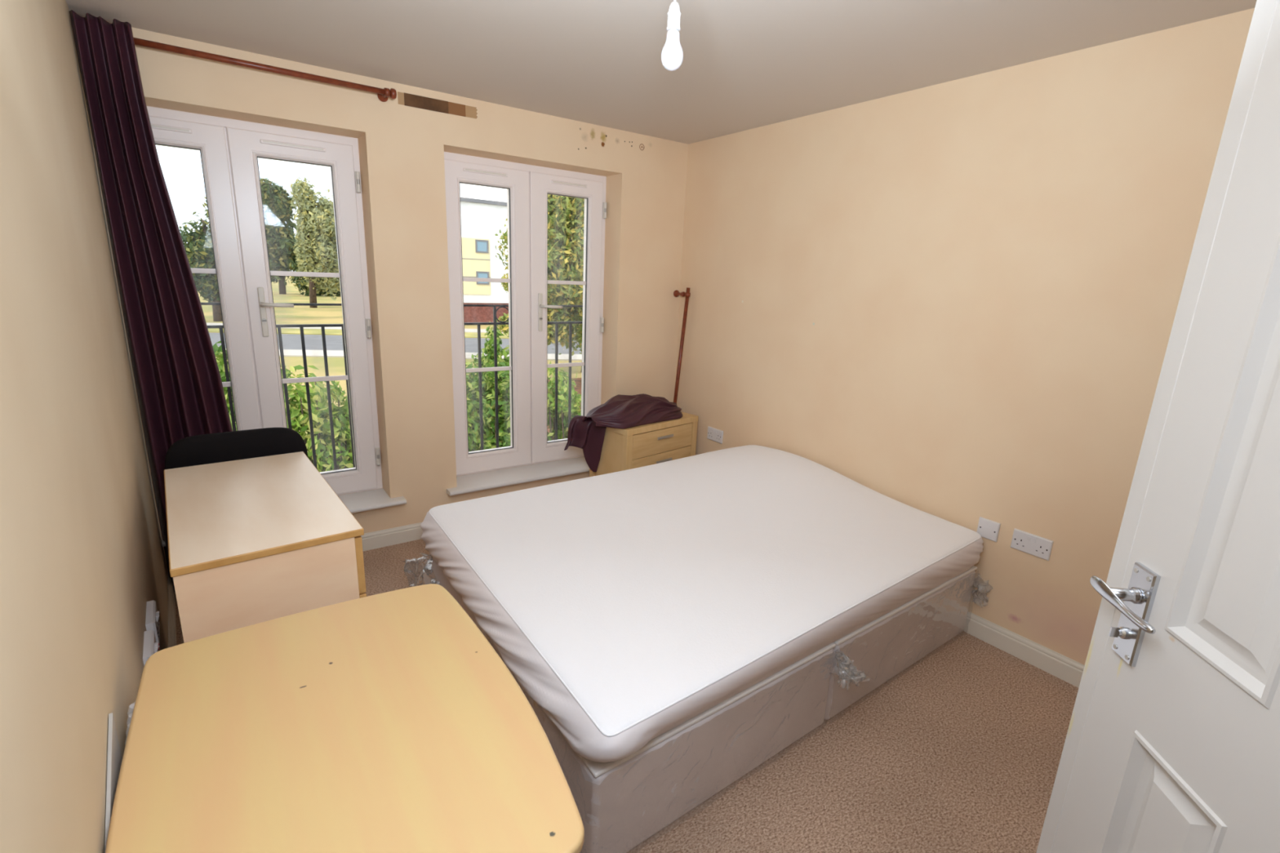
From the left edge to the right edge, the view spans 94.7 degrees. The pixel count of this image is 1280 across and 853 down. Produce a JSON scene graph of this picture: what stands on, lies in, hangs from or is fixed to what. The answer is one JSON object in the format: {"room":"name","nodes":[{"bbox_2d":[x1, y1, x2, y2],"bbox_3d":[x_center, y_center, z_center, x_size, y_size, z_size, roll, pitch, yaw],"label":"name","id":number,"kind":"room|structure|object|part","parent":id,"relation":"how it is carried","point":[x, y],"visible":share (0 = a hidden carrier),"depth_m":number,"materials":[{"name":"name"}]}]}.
{"room":"bedroom","nodes":[
{"label":"bedroom","id":0,"kind":"room"},
{"bbox_2d":[0,0,168,852],"bbox_3d":[-0.750,0.230,0.419,0.629,2.750,5.200,-8,17,-35],"label":"wall","id":1,"kind":"structure","parent":0,"point":[82,560],"depth_m":0.98,"materials":[{"name":"paint"}]},
{"bbox_2d":[104,702,135,852],"bbox_3d":[-0.802,0.800,0.962,0.040,0.575,0.606,-9,18,-37],"label":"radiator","id":2,"kind":"object","parent":1,"relation":"attached to","point":[114,754],"visible":0.05,"depth_m":0.95,"materials":[{"name":"white metal"}]},
{"bbox_3d":[-0.819,0.604,0.919,0.005,0.175,0.280,-9,18,-37],"label":"plate","id":3,"kind":"part","parent":2,"relation":"part of","materials":[{"name":"white metal"}]},
{"bbox_2d":[142,629,159,666],"bbox_3d":[-1.314,0.622,1.592,0.030,0.086,0.146,-9,18,-37],"label":"wall socket","id":4,"kind":"object","parent":1,"relation":"attached to","point":[150,646],"visible":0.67,"depth_m":1.58,"materials":[{"name":"white plastic"}]},
{"bbox_2d":[154,645,159,653],"bbox_3d":[-1.299,0.602,1.585,0.010,0.018,0.011,-8,17,-35],"label":"rocker switch","id":5,"kind":"object","parent":4,"relation":"attached to","point":[156,647],"depth_m":1.58,"materials":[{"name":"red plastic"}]},
{"bbox_2d":[145,600,159,648],"bbox_3d":[-1.441,0.587,1.750,0.029,0.086,0.146,-9,18,-37],"label":"wall socket","id":6,"kind":"object","parent":1,"relation":"attached to","point":[152,621],"visible":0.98,"depth_m":1.73,"materials":[{"name":"white plastic"}]},
{"bbox_2d":[167,572,176,648],"bbox_3d":[-1.117,1.124,1.421,0.016,0.097,3.604,-9,18,-37],"label":"baseboard","id":7,"kind":"structure","parent":1,"relation":"attached to","point":[171,593],"depth_m":2.49,"materials":[{"name":"paint"}]},
{"bbox_2d":[90,22,688,572],"bbox_3d":[-1.070,-0.548,3.438,3.500,2.750,0.480,-8,17,-35],"label":"wall","id":8,"kind":"structure","parent":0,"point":[402,148],"depth_m":3.21,"materials":[{"name":"paint"}]},
{"bbox_2d":[69,9,232,592],"bbox_3d":[-1.962,-0.387,2.532,0.380,2.352,0.118,-8,17,-35],"label":"curtain","id":9,"kind":"object","parent":8,"relation":"hanging from","point":[180,389],"visible":0.66,"depth_m":2.42,"materials":[{"name":"purple fabric"}]},
{"bbox_3d":[-1.633,-1.528,2.511,1.115,0.054,0.107,-8,17,-35],"label":"curtain rail","id":10,"kind":"part","parent":8,"relation":"part of","materials":[{"name":"brown wood"}]},
{"bbox_3d":[-2.012,-0.627,3.015,1.200,0.012,0.012,-8,17,-35],"label":"rail","id":11,"kind":"part","parent":8,"relation":"part of","materials":[{"name":"black metal"}]},
{"bbox_3d":[-2.016,-0.517,3.043,1.200,0.014,0.024,-8,17,-35],"label":"rail","id":12,"kind":"part","parent":8,"relation":"part of","materials":[{"name":"black metal"}]},
{"bbox_2d":[146,105,406,546],"bbox_3d":[-1.796,-0.466,2.883,1.068,1.905,0.332,-8,17,-35],"label":"window","id":13,"kind":"structure","parent":8,"relation":"attached to","point":[230,149],"depth_m":2.91,"materials":[{"name":"white plastic"}]},
{"bbox_2d":[151,123,191,133],"bbox_3d":[-2.078,-1.289,2.531,0.245,0.018,0.011,-8,17,-35],"label":"vent","id":14,"kind":"object","parent":13,"relation":"attached to","point":[157,128],"depth_m":2.56,"materials":[{"name":"white plastic"}]},
{"bbox_3d":[-2.100,-0.456,2.797,0.406,1.830,0.067,-8,17,-35],"label":"sash","id":15,"kind":"part","parent":13,"relation":"part of","materials":[{"name":"white plastic"}]},
{"bbox_3d":[-1.854,-0.562,2.900,0.027,0.240,0.012,-8,17,-35],"label":"handle","id":16,"kind":"part","parent":13,"relation":"part of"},
{"bbox_3d":[-1.784,-0.598,2.896,0.139,0.024,0.058,-8,17,-35],"label":"lever","id":17,"kind":"part","parent":13,"relation":"part of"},
{"bbox_3d":[-1.810,0.453,3.083,1.068,0.025,0.254,-8,17,-35],"label":"sill","id":18,"kind":"part","parent":13,"relation":"part of","materials":[{"name":"white paint"}]},
{"bbox_2d":[260,138,325,151],"bbox_3d":[-1.658,-1.345,2.823,0.273,0.018,0.011,-8,17,-35],"label":"vent","id":19,"kind":"object","parent":13,"relation":"attached to","point":[284,144],"depth_m":2.82,"materials":[{"name":"white plastic"}]},
{"bbox_3d":[-1.714,-0.508,3.065,0.524,1.830,0.067,-8,17,-35],"label":"sash","id":20,"kind":"part","parent":13,"relation":"part of","materials":[{"name":"white plastic"}]},
{"bbox_3d":[-2.018,-0.082,3.131,1.220,1.124,0.077,-8,17,-35],"label":"balcony railing","id":21,"kind":"part","parent":8,"relation":"part of","materials":[{"name":"black metal"}]},
{"bbox_2d":[360,522,422,551],"bbox_3d":[-0.995,0.570,3.630,3.005,0.097,0.016,-8,17,-35],"label":"baseboard","id":22,"kind":"structure","parent":8,"relation":"attached to","point":[395,535],"depth_m":3.34,"materials":[{"name":"paint"}]},
{"bbox_2d":[397,91,477,118],"bbox_3d":[-1.021,-1.631,2.997,0.402,0.057,0.002,-8,17,-35],"label":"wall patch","id":23,"kind":"object","parent":8,"relation":"attached to","point":[405,99],"visible":1,"depth_m":2.99,"materials":[{"name":"brown wood"}]},
{"bbox_3d":[-0.810,-0.245,3.970,1.240,1.124,0.077,-8,17,-35],"label":"balcony railing","id":24,"kind":"part","parent":8,"relation":"part of","materials":[{"name":"black metal"}]},
{"bbox_3d":[-0.803,-0.790,3.854,1.220,0.012,0.012,-8,17,-35],"label":"rail","id":25,"kind":"part","parent":8,"relation":"part of","materials":[{"name":"black metal"}]},
{"bbox_3d":[-0.808,-0.680,3.882,1.220,0.014,0.024,-8,17,-35],"label":"rail","id":26,"kind":"part","parent":8,"relation":"part of","materials":[{"name":"black metal"}]},
{"bbox_2d":[444,151,606,495],"bbox_3d":[-0.654,-0.620,3.675,1.239,1.905,0.332,-8,17,-35],"label":"window","id":27,"kind":"structure","parent":8,"relation":"attached to","point":[528,187],"depth_m":3.71,"materials":[{"name":"white plastic"}]},
{"bbox_2d":[462,167,507,177],"bbox_3d":[-0.880,-1.450,3.363,0.261,0.018,0.011,-8,17,-35],"label":"vent","id":28,"kind":"object","parent":27,"relation":"attached to","point":[470,171],"depth_m":3.36,"materials":[{"name":"white plastic"}]},
{"bbox_3d":[-0.925,-0.614,3.613,0.519,1.830,0.067,-8,17,-35],"label":"sash","id":29,"kind":"part","parent":27,"relation":"part of","materials":[{"name":"white plastic"}]},
{"bbox_3d":[-0.669,0.299,3.875,1.239,0.025,0.254,-8,17,-35],"label":"sill","id":30,"kind":"part","parent":27,"relation":"part of","materials":[{"name":"white paint"}]},
{"bbox_3d":[-0.634,-0.727,3.747,0.027,0.240,0.012,-8,17,-35],"label":"handle","id":31,"kind":"part","parent":27,"relation":"part of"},
{"bbox_3d":[-0.564,-0.763,3.744,0.139,0.024,0.058,-8,17,-35],"label":"lever","id":32,"kind":"part","parent":27,"relation":"part of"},
{"bbox_3d":[-0.498,-0.671,3.909,0.510,1.830,0.067,-8,17,-35],"label":"sash","id":33,"kind":"part","parent":27,"relation":"part of","materials":[{"name":"white plastic"}]},
{"bbox_2d":[551,180,586,187],"bbox_3d":[-0.439,-1.510,3.669,0.250,0.018,0.011,-8,17,-35],"label":"vent","id":34,"kind":"object","parent":27,"relation":"attached to","point":[555,184],"depth_m":3.67,"materials":[{"name":"white plastic"}]},
{"bbox_2d":[673,287,690,403],"bbox_3d":[0.265,-0.301,4.221,0.062,1.357,0.152,-8,17,-35],"label":"pole","id":35,"kind":"object","parent":8,"relation":"attached to","point":[676,293],"visible":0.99,"depth_m":4.11,"materials":[{"name":"brown wood"}]},
{"bbox_2d":[175,538,1078,852],"bbox_3d":[0.372,1.307,1.545,3.300,0.200,5.200,-8,17,-35],"label":"floor","id":36,"kind":"structure","parent":0,"point":[960,750],"depth_m":1.94,"materials":[{"name":"brown carpet"}]},
{"bbox_2d":[164,427,308,469],"bbox_3d":[-1.723,0.399,2.573,0.494,0.892,0.529,-8,18,-36],"label":"chair","id":37,"kind":"object","parent":36,"relation":"on","point":[210,448],"visible":0.23,"depth_m":2.27,"materials":[{"name":"black fabric"}]},
{"bbox_2d":[164,451,366,643],"bbox_3d":[-1.253,0.609,1.999,0.460,0.800,0.897,-9,18,-38],"label":"dresser","id":38,"kind":"object","parent":36,"relation":"on","point":[251,541],"visible":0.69,"depth_m":1.66,"materials":[{"name":"brown wood"}]},
{"bbox_3d":[-1.245,0.234,1.898,0.440,0.021,0.897,-9,18,-38],"label":"panel","id":39,"kind":"part","parent":38,"relation":"part of","materials":[{"name":"brown wood"}]},
{"bbox_3d":[-0.998,0.717,1.662,0.410,0.778,0.018,-9,18,-38],"label":"panel","id":40,"kind":"part","parent":38,"relation":"part of","materials":[{"name":"brown wood"}]},
{"bbox_3d":[-1.090,0.311,2.049,0.020,0.177,0.885,-9,18,-38],"label":"drawer","id":41,"kind":"part","parent":38,"relation":"part of","materials":[{"name":"brown wood"}]},
{"bbox_3d":[-1.097,0.489,2.094,0.020,0.182,0.885,-9,18,-38],"label":"drawer","id":42,"kind":"part","parent":38,"relation":"part of","materials":[{"name":"brown wood"}]},
{"bbox_2d":[105,583,584,852],"bbox_3d":[-0.542,0.888,1.137,0.621,0.740,0.882,-8,17,-35],"label":"desk","id":43,"kind":"object","parent":36,"relation":"on","point":[388,722],"visible":1,"depth_m":1.00,"materials":[{"name":"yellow wood"}]},
{"bbox_2d":[429,554,835,852],"bbox_3d":[-0.166,0.790,2.402,1.208,0.330,1.721,-8,17,-35],"label":"base","id":44,"kind":"object","parent":36,"relation":"on","point":[623,803],"visible":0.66,"depth_m":1.70,"materials":[{"name":"grey fabric"}]},
{"bbox_2d":[589,412,698,476],"bbox_3d":[0.031,0.246,3.989,0.665,0.630,0.369,-11,20,-43],"label":"nightstand","id":45,"kind":"object","parent":36,"relation":"on","point":[649,444],"visible":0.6,"depth_m":3.77,"materials":[{"name":"brown wood"}]},
{"bbox_3d":[-0.302,0.276,3.895,0.049,0.592,0.041,-11,20,-43],"label":"corner post","id":46,"kind":"part","parent":45,"relation":"part of","materials":[{"name":"brown wood"}]},
{"bbox_3d":[-0.198,0.284,3.778,0.010,0.542,0.275,-11,20,-43],"label":"panel","id":47,"kind":"part","parent":45,"relation":"part of","materials":[{"name":"brown wood"}]},
{"bbox_2d":[564,393,682,471],"bbox_3d":[-0.073,0.038,3.859,0.809,0.489,0.353,-10,19,-41],"label":"curtain","id":48,"kind":"object","parent":45,"relation":"on","point":[587,433],"visible":1,"depth_m":3.74,"materials":[{"name":"purple fabric"}]},
{"bbox_3d":[-0.086,0.338,3.682,0.049,0.592,0.041,-11,20,-43],"label":"corner post","id":49,"kind":"part","parent":45,"relation":"part of","materials":[{"name":"brown wood"}]},
{"bbox_3d":[0.045,0.219,3.968,0.558,0.158,0.296,-11,20,-43],"label":"drawer","id":50,"kind":"part","parent":45,"relation":"part of","materials":[{"name":"brown wood"}]},
{"bbox_3d":[0.051,0.062,3.929,0.558,0.157,0.296,-11,20,-43],"label":"drawer","id":51,"kind":"part","parent":45,"relation":"part of","materials":[{"name":"brown wood"}]},
{"bbox_3d":[0.156,0.223,3.854,0.143,0.016,0.018,-11,20,-43],"label":"drawer handle","id":52,"kind":"part","parent":45,"relation":"part of","materials":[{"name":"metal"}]},
{"bbox_3d":[0.163,0.067,3.814,0.143,0.016,0.018,-11,20,-43],"label":"drawer handle","id":53,"kind":"part","parent":45,"relation":"part of","materials":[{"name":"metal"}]},
{"bbox_3d":[0.352,0.250,4.101,0.049,0.592,0.041,-11,20,-43],"label":"corner post","id":54,"kind":"part","parent":45,"relation":"part of","materials":[{"name":"brown wood"}]},
{"bbox_2d":[823,565,977,719],"bbox_3d":[0.691,0.689,2.940,1.050,0.330,1.538,-8,17,-35],"label":"drawer","id":55,"kind":"object","parent":36,"relation":"on","point":[864,660],"visible":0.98,"depth_m":2.31,"materials":[{"name":"grey fabric"}]},
{"bbox_2d":[420,444,983,762],"bbox_3d":[0.273,0.471,2.579,2.130,0.249,1.650,-8,17,-35],"label":"mattress","id":56,"kind":"object","parent":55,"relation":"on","point":[629,605],"visible":1,"depth_m":2.15,"materials":[{"name":"white fabric"}]},
{"bbox_2d":[65,0,1257,143],"bbox_3d":[0.474,-1.187,0.913,3.300,0.150,5.200,-8,17,-35],"label":"ceiling","id":57,"kind":"structure","parent":0,"point":[747,64],"depth_m":2.25,"materials":[{"name":"paint"}]},
{"bbox_2d":[661,0,683,71],"bbox_3d":[0.091,-1.115,1.541,0.076,0.329,0.076,-8,17,-35],"label":"pendant lamp","id":58,"kind":"object","parent":57,"relation":"hanging from","point":[672,54],"visible":1,"depth_m":1.55,"materials":[{"name":"white plastic"}]},
{"bbox_3d":[0.087,-1.004,1.569,0.060,0.101,0.060,-8,17,-35],"label":"bulb","id":59,"kind":"part","parent":58,"relation":"part of","materials":[{"name":"white glass"}]},
{"bbox_2d":[675,8,1254,665],"bbox_3d":[1.851,-0.120,2.224,0.200,2.750,5.200,-8,17,-35],"label":"wall","id":60,"kind":"structure","parent":0,"point":[957,301],"depth_m":2.54,"materials":[{"name":"paint"}]},
{"bbox_2d":[706,426,723,443],"bbox_3d":[0.508,0.057,4.004,0.014,0.086,0.146,-8,17,-35],"label":"wall socket","id":61,"kind":"object","parent":60,"relation":"attached to","point":[714,434],"visible":1,"depth_m":4.00,"materials":[{"name":"white plastic"}]},
{"bbox_2d":[976,516,1000,542],"bbox_3d":[1.537,0.455,2.602,0.012,0.086,0.086,-8,17,-35],"label":"wall plate","id":62,"kind":"object","parent":60,"relation":"attached to","point":[988,529],"visible":0.98,"depth_m":2.60,"materials":[{"name":"white plastic"}]},
{"bbox_2d":[963,611,1084,688],"bbox_3d":[1.257,0.804,3.068,0.016,0.097,3.600,-8,17,-35],"label":"baseboard","id":63,"kind":"structure","parent":60,"relation":"attached to","point":[1068,670],"depth_m":2.52,"materials":[{"name":"paint"}]},
{"bbox_2d":[1010,528,1053,560],"bbox_3d":[1.636,0.493,2.465,0.014,0.086,0.146,-8,17,-35],"label":"wall socket","id":64,"kind":"object","parent":60,"relation":"attached to","point":[1028,543],"visible":1,"depth_m":2.46,"materials":[{"name":"white plastic"}]},
{"bbox_3d":[1.168,0.272,0.462,3.000,2.400,0.120,-8,17,-35],"label":"wall","id":65,"kind":"structure","parent":0,"visible":0},
{"bbox_2d":[1035,0,1279,852],"bbox_3d":[0.735,0.411,0.672,0.107,1.977,0.710,4,14,6],"label":"door","id":66,"kind":"structure","parent":65,"relation":"in","point":[1172,742],"depth_m":0.81,"materials":[{"name":"paint"}]},
{"bbox_3d":[0.724,0.266,0.886,0.012,0.031,0.132,3,14,3],"label":"lever","id":67,"kind":"part","parent":66,"relation":"part of","materials":[{"name":"silver metal"}]},
{"bbox_3d":[0.774,0.294,0.923,0.008,0.156,0.046,4,14,6],"label":"handle","id":68,"kind":"part","parent":66,"relation":"part of","materials":[{"name":"silver metal"}]},
{"label":"outside","id":69,"kind":"structure","parent":0,"visible":0},
{"bbox_2d":[197,275,582,464],"bbox_3d":[-34.068,-31.106,135.991,220.000,0.500,259.600,-8,17,-35],"label":"lawn","id":70,"kind":"structure","parent":69,"point":[299,314],"depth_m":47.09,"materials":[{"name":"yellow plant"}]},
{"bbox_2d":[178,196,222,321],"bbox_3d":[-30.502,-12.182,41.739,4.618,9.375,4.429,-8,17,-35],"label":"cedar tree","id":71,"kind":"object","parent":70,"relation":"on","point":[198,248],"visible":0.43,"depth_m":40.92,"materials":[{"name":"green plant"}]},
{"bbox_2d":[260,177,297,293],"bbox_3d":[-51.027,-26.200,81.308,7.589,15.503,7.321,-8,17,-35],"label":"pine tree","id":72,"kind":"object","parent":70,"relation":"on","point":[277,210],"visible":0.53,"depth_m":80.02,"materials":[{"name":"green plant"}]},
{"bbox_2d":[287,258,341,296],"bbox_3d":[-42.435,-21.080,84.080,13.977,7.386,4.222,-8,17,-35],"label":"hedge","id":73,"kind":"object","parent":70,"relation":"on","point":[302,284],"visible":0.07,"depth_m":81.12,"materials":[{"name":"green plant"}]},
{"bbox_2d":[289,176,340,307],"bbox_3d":[-32.037,-18.469,59.720,5.206,12.621,4.787,5,14,10],"label":"birch tree","id":74,"kind":"object","parent":70,"relation":"on","point":[316,251],"visible":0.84,"depth_m":58.20,"materials":[{"name":"green plant"}]},
{"bbox_2d":[208,328,509,338],"bbox_3d":[-13.234,-6.285,40.225,111.452,0.049,2.998,0,14,-11],"label":"verge","id":75,"kind":"structure","parent":70,"relation":"on","point":[284,331],"depth_m":38.85,"materials":[{"name":"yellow plant"}]},
{"bbox_2d":[206,322,575,333],"bbox_3d":[-15.135,-7.025,42.819,111.201,0.059,2.453,0,14,-11],"label":"pavement","id":76,"kind":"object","parent":70,"relation":"on","point":[482,331],"depth_m":41.03,"materials":[{"name":"grey concrete"}]},
{"bbox_2d":[208,332,582,354],"bbox_3d":[-9.750,-4.918,35.471,113.500,0.011,7.450,0,14,-11],"label":"road","id":77,"kind":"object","parent":70,"relation":"on","point":[313,342],"depth_m":34.19,"materials":[{"name":"grey asphalt"}]},
{"bbox_2d":[219,348,582,360],"bbox_3d":[-6.552,-3.705,31.100,111.034,0.059,2.090,0,14,-11],"label":"pavement","id":78,"kind":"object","parent":70,"relation":"on","point":[287,353],"depth_m":29.74,"materials":[{"name":"grey concrete"}]},
{"bbox_2d":[460,196,508,322],"bbox_3d":[-13.986,-14.832,53.941,12.200,9.820,11.450,-8,17,-35],"label":"apartment building","id":79,"kind":"structure","parent":70,"relation":"on","point":[481,220],"depth_m":48.08,"materials":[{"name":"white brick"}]},
{"bbox_3d":[-13.999,-12.915,47.450,4.000,4.410,0.100,-8,17,-35],"label":"cladding panel","id":80,"kind":"part","parent":79,"relation":"part of","materials":[{"name":"yellow paint"}]},
{"bbox_3d":[-12.804,-14.601,47.758,0.870,0.800,0.020,-8,17,-35],"label":"pane","id":81,"kind":"part","parent":79,"relation":"part of","materials":[{"name":"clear glass"}]},
{"bbox_3d":[-12.903,-12.194,48.367,0.870,0.830,0.020,-8,17,-35],"label":"pane","id":82,"kind":"part","parent":79,"relation":"part of","materials":[{"name":"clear glass"}]},
{"bbox_2d":[494,194,584,372],"bbox_3d":[-3.161,-6.731,25.608,6.130,8.906,5.437,0,14,-10],"label":"maple tree","id":83,"kind":"object","parent":70,"relation":"on","point":[566,215],"visible":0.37,"depth_m":23.95,"materials":[{"name":"green plant"}]},
{"bbox_2d":[547,377,581,439],"bbox_3d":[-1.237,0.332,16.111,17.200,0.014,18.000,-8,17,-35],"label":"planting bed","id":84,"kind":"object","parent":70,"relation":"on","point":[577,380],"visible":0.02,"depth_m":23.48,"materials":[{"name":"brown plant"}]},
{"bbox_2d":[213,340,324,449],"bbox_3d":[-3.969,0.921,5.758,1.666,3.748,1.519,-8,17,-35],"label":"bush","id":85,"kind":"object","parent":84,"relation":"on","point":[217,349],"visible":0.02,"depth_m":5.45,"materials":[{"name":"green plant"}]},
{"bbox_2d":[281,364,353,472],"bbox_3d":[-3.308,1.065,5.915,1.465,3.448,1.265,-8,17,-35],"label":"bush","id":86,"kind":"object","parent":84,"relation":"on","point":[318,393],"visible":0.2,"depth_m":5.49,"materials":[{"name":"green plant"}]},
{"bbox_2d":[466,372,506,451],"bbox_3d":[-2.137,0.881,7.048,1.416,3.340,1.368,-8,17,-35],"label":"bush","id":87,"kind":"object","parent":84,"relation":"on","point":[473,426],"visible":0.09,"depth_m":6.83,"materials":[{"name":"green plant"}]},
{"bbox_2d":[465,319,554,449],"bbox_3d":[-1.687,0.555,7.523,1.322,3.774,1.371,-8,17,-35],"label":"bush","id":88,"kind":"object","parent":84,"relation":"on","point":[504,393],"visible":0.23,"depth_m":6.93,"materials":[{"name":"green plant"}]},
{"bbox_2d":[546,360,581,440],"bbox_3d":[-1.096,0.694,8.165,1.418,3.243,1.492,-8,17,-35],"label":"bush","id":89,"kind":"object","parent":84,"relation":"on","point":[562,385],"visible":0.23,"depth_m":7.66,"materials":[{"name":"green plant"}]}
]}

